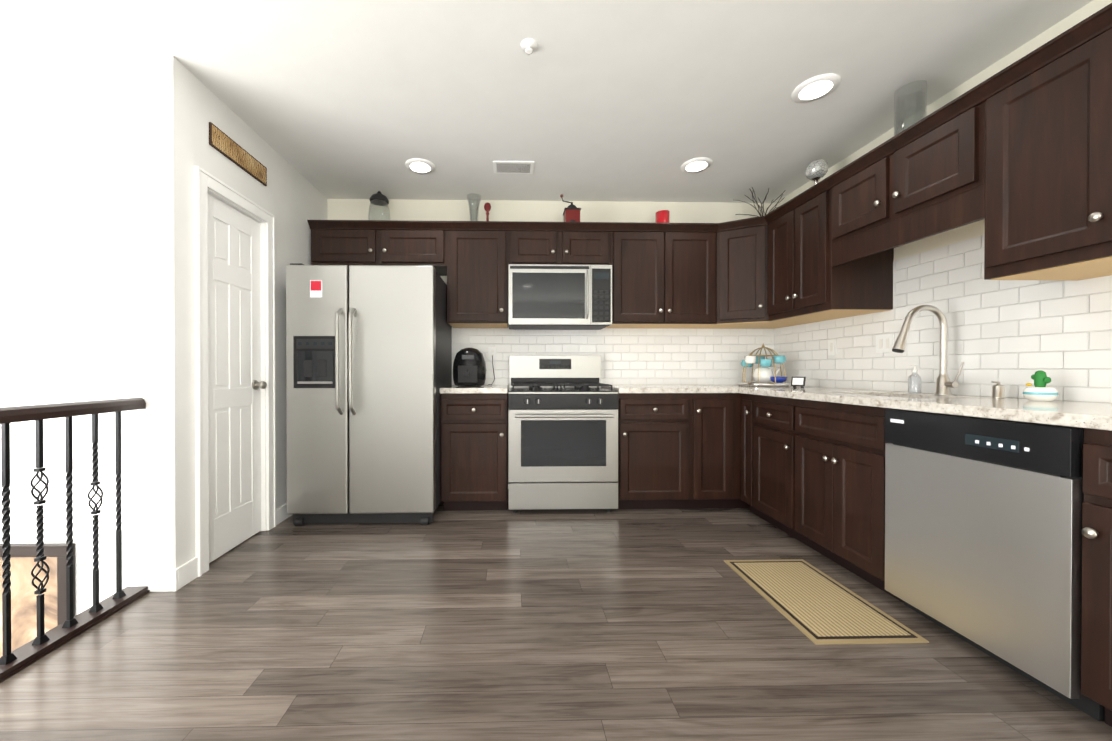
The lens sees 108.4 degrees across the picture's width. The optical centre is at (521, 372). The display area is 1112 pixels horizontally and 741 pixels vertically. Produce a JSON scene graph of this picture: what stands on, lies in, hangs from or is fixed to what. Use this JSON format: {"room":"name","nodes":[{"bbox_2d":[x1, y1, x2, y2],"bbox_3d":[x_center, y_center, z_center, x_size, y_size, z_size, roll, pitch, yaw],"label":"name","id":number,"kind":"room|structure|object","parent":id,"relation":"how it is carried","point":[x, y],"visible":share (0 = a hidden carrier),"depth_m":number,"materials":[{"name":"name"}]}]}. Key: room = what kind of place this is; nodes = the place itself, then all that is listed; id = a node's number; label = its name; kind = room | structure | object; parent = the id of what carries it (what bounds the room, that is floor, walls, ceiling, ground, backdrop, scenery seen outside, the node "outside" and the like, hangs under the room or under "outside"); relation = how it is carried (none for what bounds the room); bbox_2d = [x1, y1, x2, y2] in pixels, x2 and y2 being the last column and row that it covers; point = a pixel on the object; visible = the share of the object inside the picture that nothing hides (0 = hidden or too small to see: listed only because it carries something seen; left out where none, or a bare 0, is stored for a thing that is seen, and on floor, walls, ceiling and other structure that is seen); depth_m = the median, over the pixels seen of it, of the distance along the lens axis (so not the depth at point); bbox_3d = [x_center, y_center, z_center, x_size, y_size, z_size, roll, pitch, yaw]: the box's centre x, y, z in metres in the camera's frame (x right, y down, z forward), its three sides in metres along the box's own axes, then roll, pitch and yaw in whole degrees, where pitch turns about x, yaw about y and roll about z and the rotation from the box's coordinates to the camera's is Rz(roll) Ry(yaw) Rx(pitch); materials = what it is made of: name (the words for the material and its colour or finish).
{"room":"kitchen","nodes":[
{"label":"kitchen","id":0,"kind":"room"},
{"bbox_2d":[0,52,194,615],"bbox_3d":[-2.554,1.265,1.981,1.750,5.580,0.120,0,0,-1],"label":"wall","id":1,"kind":"structure","parent":0,"point":[96,240],"depth_m":1.92,"materials":[{"name":"white paint"}]},
{"bbox_2d":[0,543,74,657],"bbox_3d":[-2.453,1.248,1.907,0.610,0.855,0.030,0,0,-1],"label":"picture frame","id":2,"kind":"object","parent":1,"relation":"attached to","point":[23,611],"visible":0.23,"depth_m":1.91,"materials":[{"name":"mirror"}]},
{"bbox_2d":[193,75,327,556],"bbox_3d":[-1.758,-0.239,2.796,0.120,2.580,1.490,0,0,-1],"label":"wall","id":3,"kind":"structure","parent":0,"point":[290,198],"depth_m":2.78,"materials":[{"name":"white paint"}]},
{"bbox_2d":[127,503,292,591],"bbox_3d":[-1.797,0.998,2.735,0.229,0.105,1.624,0,0,-1],"label":"baseboard","id":4,"kind":"structure","parent":3,"relation":"attached to","point":[165,580],"depth_m":1.93,"materials":[{"name":"white"}]},
{"bbox_2d":[194,166,275,576],"bbox_3d":[-1.736,-0.004,2.388,0.144,2.113,0.666,0,0,-1],"label":"door frame","id":5,"kind":"structure","parent":3,"relation":"attached to","point":[205,183],"depth_m":2.16,"materials":[{"name":"white wood"}]},
{"bbox_2d":[208,193,266,562],"bbox_3d":[-1.697,0.033,2.389,0.105,2.024,0.504,0,0,-1],"label":"door","id":6,"kind":"structure","parent":3,"relation":"in","point":[236,384],"depth_m":2.38,"materials":[{"name":"white wood"}]},
{"bbox_2d":[209,122,266,185],"bbox_3d":[-1.681,-1.287,2.397,0.013,0.120,0.490,0,0,-1],"label":"sign","id":7,"kind":"object","parent":3,"relation":"attached to","point":[224,144],"visible":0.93,"depth_m":2.35,"materials":[{"name":"brown wood"}]},
{"bbox_2d":[0,0,1092,202],"bbox_3d":[-0.439,-1.567,0.433,5.910,0.100,6.560,0,0,-1],"label":"ceiling","id":8,"kind":"structure","parent":0,"point":[620,100],"depth_m":2.06,"materials":[{"name":"paint"}]},
{"bbox_2d":[405,158,434,173],"bbox_3d":[-0.752,-1.524,2.967,0.216,0.012,0.216,0,0,-1],"label":"recessed light","id":9,"kind":"object","parent":8,"relation":"in","point":[419,165],"visible":1,"depth_m":2.95,"materials":[{"name":"white plastic"}]},
{"bbox_2d":[493,161,533,173],"bbox_3d":[-0.062,-1.525,2.983,0.300,0.009,0.170,0,0,-1],"label":"ceiling vent","id":10,"kind":"object","parent":8,"relation":"in","point":[513,167],"visible":1,"depth_m":2.98,"materials":[{"name":"white metal"}]},
{"bbox_2d":[520,38,536,54],"bbox_3d":[0.034,-1.509,1.865,0.080,0.030,0.080,0,0,-1],"label":"sprinkler","id":11,"kind":"object","parent":8,"relation":"attached to","point":[528,46],"visible":1,"depth_m":1.86,"materials":[{"name":"white"}]},
{"bbox_2d":[681,157,712,172],"bbox_3d":[1.289,-1.524,2.954,0.216,0.012,0.216,0,0,-1],"label":"recessed light","id":12,"kind":"object","parent":8,"relation":"in","point":[697,165],"visible":0.98,"depth_m":2.94,"materials":[{"name":"white plastic"}]},
{"bbox_2d":[791,73,840,102],"bbox_3d":[1.577,-1.520,2.150,0.216,0.012,0.216,0,0,-1],"label":"recessed light","id":13,"kind":"object","parent":8,"relation":"in","point":[815,88],"visible":0.98,"depth_m":2.13,"materials":[{"name":"white plastic"}]},
{"bbox_2d":[328,199,774,488],"bbox_3d":[-0.086,-0.244,3.639,5.060,2.580,0.120,0,0,-1],"label":"wall","id":14,"kind":"structure","parent":0,"point":[522,211],"depth_m":3.58,"materials":[{"name":"beige paint"}]},
{"bbox_2d":[307,219,378,265],"bbox_3d":[-1.415,-1.029,3.360,0.540,0.344,0.361,0,0,-1],"label":"upper cabinet","id":15,"kind":"object","parent":14,"relation":"attached to","point":[333,242],"depth_m":3.18,"materials":[{"name":"brown wood"}]},
{"bbox_2d":[368,191,389,219],"bbox_3d":[-1.190,-1.334,3.349,0.176,0.362,0.173,0,0,-1],"label":"glass jar","id":16,"kind":"object","parent":15,"relation":"on","point":[378,198],"visible":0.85,"depth_m":3.31,"materials":[{"name":"black"}]},
{"bbox_2d":[379,220,446,275],"bbox_3d":[-0.875,-1.029,3.373,0.540,0.344,0.361,0,0,-1],"label":"upper cabinet","id":17,"kind":"object","parent":14,"relation":"attached to","point":[405,243],"depth_m":3.20,"materials":[{"name":"brown wood"}]},
{"bbox_2d":[443,221,510,327],"bbox_3d":[-0.359,-0.799,3.386,0.492,0.804,0.361,0,0,-1],"label":"upper cabinet","id":18,"kind":"object","parent":14,"relation":"attached to","point":[476,271],"depth_m":3.21,"materials":[{"name":"brown wood"}]},
{"bbox_2d":[467,193,480,220],"bbox_3d":[-0.401,-1.315,3.366,0.124,0.325,0.124,0,0,-1],"label":"glass vase","id":19,"kind":"object","parent":18,"relation":"on","point":[471,201],"visible":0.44,"depth_m":3.35,"materials":[{"name":"glass"}]},
{"bbox_2d":[484,202,490,220],"bbox_3d":[-0.285,-1.284,3.339,0.076,0.262,0.074,0,0,-1],"label":"decorative finial","id":20,"kind":"object","parent":18,"relation":"on","point":[487,206],"visible":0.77,"depth_m":3.33,"materials":[{"name":"red wood"}]},
{"bbox_2d":[511,221,562,264],"bbox_3d":[0.094,-1.029,3.395,0.415,0.344,0.361,0,0,-1],"label":"upper cabinet","id":21,"kind":"object","parent":14,"relation":"attached to","point":[531,242],"depth_m":3.22,"materials":[{"name":"brown wood"}]},
{"bbox_2d":[563,222,614,266],"bbox_3d":[0.509,-1.029,3.404,0.415,0.344,0.361,0,0,-1],"label":"upper cabinet","id":22,"kind":"object","parent":14,"relation":"attached to","point":[584,243],"depth_m":3.23,"materials":[{"name":"brown wood"}]},
{"bbox_2d":[509,264,611,329],"bbox_3d":[0.303,-0.615,3.348,0.821,0.476,0.465,0,0,-1],"label":"microwave","id":23,"kind":"object","parent":22,"relation":"attached to","point":[557,297],"visible":1,"depth_m":3.16,"materials":[{"name":"silver metal"}]},
{"bbox_2d":[560,194,580,221],"bbox_3d":[0.402,-1.312,3.325,0.168,0.318,0.140,0,0,-1],"label":"coffee grinder","id":24,"kind":"object","parent":22,"relation":"on","point":[571,212],"visible":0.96,"depth_m":3.27,"materials":[{"name":"red"}]},
{"bbox_2d":[452,325,771,384],"bbox_3d":[0.819,-0.294,3.595,2.910,0.809,0.008,0,0,-1],"label":"backsplash","id":25,"kind":"structure","parent":14,"relation":"attached to","point":[629,356],"depth_m":3.60,"materials":[{"name":"white tile"}]},
{"bbox_2d":[488,347,496,359],"bbox_3d":[-0.260,-0.168,3.563,0.072,0.116,0.007,0,0,-1],"label":"electrical outlet","id":26,"kind":"object","parent":25,"relation":"attached to","point":[492,351],"visible":0.98,"depth_m":3.56,"materials":[{"name":"white plastic"}]},
{"bbox_2d":[605,222,666,327],"bbox_3d":[0.934,-0.799,3.415,0.436,0.804,0.361,0,0,-1],"label":"upper cabinet","id":27,"kind":"object","parent":14,"relation":"attached to","point":[639,273],"depth_m":3.24,"materials":[{"name":"brown wood"}]},
{"bbox_2d":[655,223,718,328],"bbox_3d":[1.370,-0.799,3.425,0.436,0.804,0.361,0,0,-1],"label":"upper cabinet","id":28,"kind":"object","parent":14,"relation":"attached to","point":[692,248],"depth_m":3.25,"materials":[{"name":"brown wood"}]},
{"bbox_2d":[655,210,669,222],"bbox_3d":[1.180,-1.245,3.358,0.116,0.185,0.114,0,0,-1],"label":"candle holder","id":29,"kind":"object","parent":28,"relation":"on","point":[662,216],"visible":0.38,"depth_m":3.31,"materials":[{"name":"red glass"}]},
{"bbox_2d":[703,215,806,328],"bbox_3d":[1.943,-0.799,3.353,0.706,0.804,0.531,0,0,-1],"label":"upper cabinet","id":30,"kind":"object","parent":14,"relation":"attached to","point":[741,273],"depth_m":3.17,"materials":[{"name":"brown wood"}]},
{"bbox_2d":[735,188,785,216],"bbox_3d":[2.049,-1.357,3.418,0.404,0.407,0.332,0,0,-1],"label":"twigs","id":31,"kind":"object","parent":30,"relation":"on","point":[763,212],"visible":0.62,"depth_m":3.38,"materials":[{"name":"black"}]},
{"bbox_2d":[0,489,1111,740],"bbox_3d":[-0.014,1.163,0.458,5.060,0.200,6.560,0,0,-1],"label":"floor","id":32,"kind":"structure","parent":0,"point":[576,625],"depth_m":1.50,"materials":[{"name":"brown wood"}]},
{"bbox_2d":[0,398,149,682],"bbox_3d":[-1.810,0.596,0.457,0.112,0.934,2.946,0,0,-1],"label":"stair railing","id":33,"kind":"object","parent":32,"relation":"on","point":[42,644],"visible":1,"depth_m":1.59,"materials":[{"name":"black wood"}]},
{"bbox_2d":[286,263,451,525],"bbox_3d":[-1.099,0.155,3.072,0.990,1.786,0.903,0,0,-1],"label":"fridge","id":34,"kind":"object","parent":32,"relation":"on","point":[368,362],"visible":1,"depth_m":2.70,"materials":[{"name":"grey metal"}]},
{"bbox_2d":[440,393,507,510],"bbox_3d":[-0.360,0.601,3.260,0.496,0.894,0.626,0,0,-1],"label":"base cabinet","id":35,"kind":"object","parent":32,"relation":"on","point":[473,426],"depth_m":2.95,"materials":[{"name":"brown wood"}]},
{"bbox_2d":[440,385,507,393],"bbox_3d":[-0.360,0.133,3.251,0.497,0.040,0.641,0,0,-1],"label":"countertop","id":36,"kind":"structure","parent":35,"relation":"on","point":[453,389],"depth_m":2.93,"materials":[{"name":"stone"}]},
{"bbox_2d":[453,348,485,386],"bbox_3d":[-0.422,-0.044,3.212,0.272,0.312,0.348,0,0,-1],"label":"air fryer","id":37,"kind":"object","parent":36,"relation":"on","point":[469,367],"visible":1,"depth_m":3.13,"materials":[{"name":"black plastic"}]},
{"bbox_2d":[509,355,617,512],"bbox_3d":[0.300,0.451,3.225,0.807,1.195,0.710,0,0,-1],"label":"range","id":38,"kind":"object","parent":32,"relation":"on","point":[563,432],"visible":1,"depth_m":2.94,"materials":[{"name":"silver metal"}]},
{"bbox_2d":[617,393,695,508],"bbox_3d":[0.984,0.601,3.291,0.546,0.894,0.626,0,0,-1],"label":"base cabinet","id":39,"kind":"object","parent":32,"relation":"on","point":[657,431],"depth_m":2.98,"materials":[{"name":"brown wood"}]},
{"bbox_2d":[601,385,735,392],"bbox_3d":[1.146,0.133,3.283,0.872,0.040,0.645,0,0,-1],"label":"countertop","id":40,"kind":"structure","parent":39,"relation":"on","point":[620,388],"depth_m":2.97,"materials":[{"name":"stone"}]},
{"bbox_2d":[696,393,735,508],"bbox_3d":[1.414,0.601,3.301,0.315,0.894,0.626,0,0,-1],"label":"base cabinet","id":41,"kind":"object","parent":32,"relation":"on","point":[715,412],"depth_m":2.99,"materials":[{"name":"brown wood"}]},
{"bbox_2d":[740,393,747,507],"bbox_3d":[1.968,0.603,2.930,0.676,0.894,0.179,0,0,-1],"label":"base cabinet","id":42,"kind":"object","parent":32,"relation":"on","point":[743,397],"depth_m":2.94,"materials":[{"name":"brown wood"}]},
{"bbox_2d":[736,385,1111,430],"bbox_3d":[1.967,0.139,2.101,0.716,0.040,3.046,0,0,-1],"label":"countertop","id":43,"kind":"structure","parent":42,"relation":"on","point":[1091,415],"depth_m":1.62,"materials":[{"name":"stone"}]},
{"bbox_2d":[738,343,789,386],"bbox_3d":[2.001,-0.065,3.317,0.373,0.354,0.373,0,0,-1],"label":"mug rack","id":44,"kind":"object","parent":43,"relation":"on","point":[762,375],"visible":1,"depth_m":3.22,"materials":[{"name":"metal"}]},
{"bbox_2d":[791,377,805,387],"bbox_3d":[2.051,0.076,2.966,0.036,0.088,0.090,0,0,-31],"label":"sign","id":45,"kind":"object","parent":43,"relation":"on","point":[797,381],"visible":0.94,"depth_m":2.96,"materials":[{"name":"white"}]},
{"bbox_2d":[908,365,920,393],"bbox_3d":[2.204,0.038,2.247,0.057,0.158,0.054,0,0,-1],"label":"soap bottle","id":46,"kind":"object","parent":43,"relation":"on","point":[915,371],"visible":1,"depth_m":2.25,"materials":[{"name":"clear glass"}]},
{"bbox_2d":[892,305,963,394],"bbox_3d":[2.098,-0.118,2.070,0.299,0.472,0.122,0,0,-1],"label":"faucet","id":47,"kind":"object","parent":43,"relation":"on","point":[944,384],"visible":1,"depth_m":2.09,"materials":[{"name":"silver metal"}]},
{"bbox_2d":[991,381,1005,397],"bbox_3d":[2.220,0.079,1.868,0.052,0.081,0.044,0,0,-1],"label":"soap dispenser","id":48,"kind":"object","parent":43,"relation":"on","point":[998,390],"visible":0.96,"depth_m":1.86,"materials":[{"name":"silver metal"}]},
{"bbox_2d":[1023,371,1058,400],"bbox_3d":[2.198,0.056,1.697,0.095,0.128,0.094,0,0,-1],"label":"cactus pot","id":49,"kind":"object","parent":43,"relation":"on","point":[1040,391],"visible":0.98,"depth_m":1.68,"materials":[{"name":"white ceramic"}]},
{"bbox_2d":[748,394,787,533],"bbox_3d":[1.975,0.605,2.633,0.676,0.894,0.415,0,0,-1],"label":"base cabinet","id":50,"kind":"object","parent":32,"relation":"on","point":[767,415],"depth_m":2.67,"materials":[{"name":"brown wood"}]},
{"bbox_2d":[724,559,928,644],"bbox_3d":[1.359,1.051,1.898,0.450,0.008,0.680,0,0,-1],"label":"rug","id":51,"kind":"object","parent":32,"relation":"on","point":[815,605],"visible":1,"depth_m":1.80,"materials":[{"name":"beige fabric"}]},
{"bbox_2d":[788,398,903,602],"bbox_3d":[1.986,0.607,2.127,0.676,0.894,0.597,0,0,-1],"label":"base cabinet","id":52,"kind":"object","parent":32,"relation":"on","point":[810,473],"depth_m":2.08,"materials":[{"name":"brown wood"}]},
{"bbox_2d":[885,409,1104,720],"bbox_3d":[1.985,0.612,1.520,0.674,0.891,0.606,0,0,-1],"label":"dishwasher","id":53,"kind":"object","parent":32,"relation":"on","point":[983,534],"visible":0.96,"depth_m":1.40,"materials":[{"name":"silver metal"}]},
{"bbox_2d":[1081,428,1111,726],"bbox_3d":[2.014,0.614,0.902,0.676,0.894,0.622,0,0,-1],"label":"base cabinet","id":54,"kind":"object","parent":32,"relation":"on","point":[1096,640],"depth_m":1.16,"materials":[{"name":"brown wood"}]},
{"bbox_2d":[775,0,1111,402],"bbox_3d":[2.427,-0.227,0.431,0.120,2.580,6.410,0,0,-1],"label":"wall","id":55,"kind":"structure","parent":0,"point":[961,233],"depth_m":2.12,"materials":[{"name":"beige paint"}]},
{"bbox_2d":[767,200,831,322],"bbox_3d":[2.097,-0.797,2.943,0.416,0.804,0.305,0,0,-1],"label":"upper cabinet","id":56,"kind":"object","parent":55,"relation":"attached to","point":[779,220],"depth_m":2.96,"materials":[{"name":"brown wood"}]},
{"bbox_2d":[828,339,835,354],"bbox_3d":[2.296,-0.185,2.963,0.007,0.116,0.072,0,0,-1],"label":"switch plate","id":57,"kind":"object","parent":55,"relation":"attached to","point":[832,347],"visible":1,"depth_m":2.96,"materials":[{"name":"white plastic"}]},
{"bbox_2d":[791,179,894,318],"bbox_3d":[2.104,-0.795,2.638,0.416,0.804,0.305,0,0,-1],"label":"upper cabinet","id":58,"kind":"object","parent":55,"relation":"attached to","point":[827,282],"depth_m":2.52,"materials":[{"name":"brown wood"}]},
{"bbox_2d":[805,159,827,184],"bbox_3d":[2.034,-1.305,2.762,0.132,0.311,0.129,0,0,-1],"label":"orb","id":59,"kind":"object","parent":58,"relation":"on","point":[816,171],"visible":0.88,"depth_m":2.73,"materials":[{"name":"silver metal"}]},
{"bbox_2d":[876,334,893,352],"bbox_3d":[2.306,-0.183,2.544,0.007,0.116,0.120,0,0,-1],"label":"electrical outlet plate","id":60,"kind":"object","parent":55,"relation":"attached to","point":[884,343],"visible":1,"depth_m":2.54,"materials":[{"name":"white plastic"}]},
{"bbox_2d":[827,83,982,246],"bbox_3d":[2.117,-0.992,2.082,0.416,0.404,0.805,0,0,-1],"label":"upper cabinet","id":61,"kind":"object","parent":55,"relation":"attached to","point":[917,183],"depth_m":1.97,"materials":[{"name":"brown wood"}]},
{"bbox_2d":[894,80,926,135],"bbox_3d":[2.049,-1.321,2.112,0.126,0.350,0.126,0,0,-1],"label":"glass","id":62,"kind":"object","parent":61,"relation":"on","point":[910,109],"visible":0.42,"depth_m":2.11,"materials":[{"name":"clear glass"}]},
{"bbox_2d":[772,235,1111,402],"bbox_3d":[2.327,-0.285,1.963,0.008,0.809,3.339,0,0,-1],"label":"backsplash","id":63,"kind":"structure","parent":55,"relation":"attached to","point":[1012,336],"depth_m":2.07,"materials":[{"name":"white tile"}]},
{"bbox_2d":[971,6,1111,280],"bbox_3d":[2.130,-0.789,1.490,0.416,0.804,0.382,0,0,-1],"label":"upper cabinet","id":64,"kind":"object","parent":55,"relation":"attached to","point":[1017,155],"depth_m":1.47,"materials":[{"name":"brown wood"}]},
{"bbox_2d":[1107,3,1111,258],"bbox_3d":[2.139,-0.787,1.108,0.416,0.804,0.383,0,0,-1],"label":"upper cabinet","id":65,"kind":"object","parent":55,"relation":"attached to","point":[1109,7],"depth_m":1.31,"materials":[{"name":"brown wood"}]}
]}

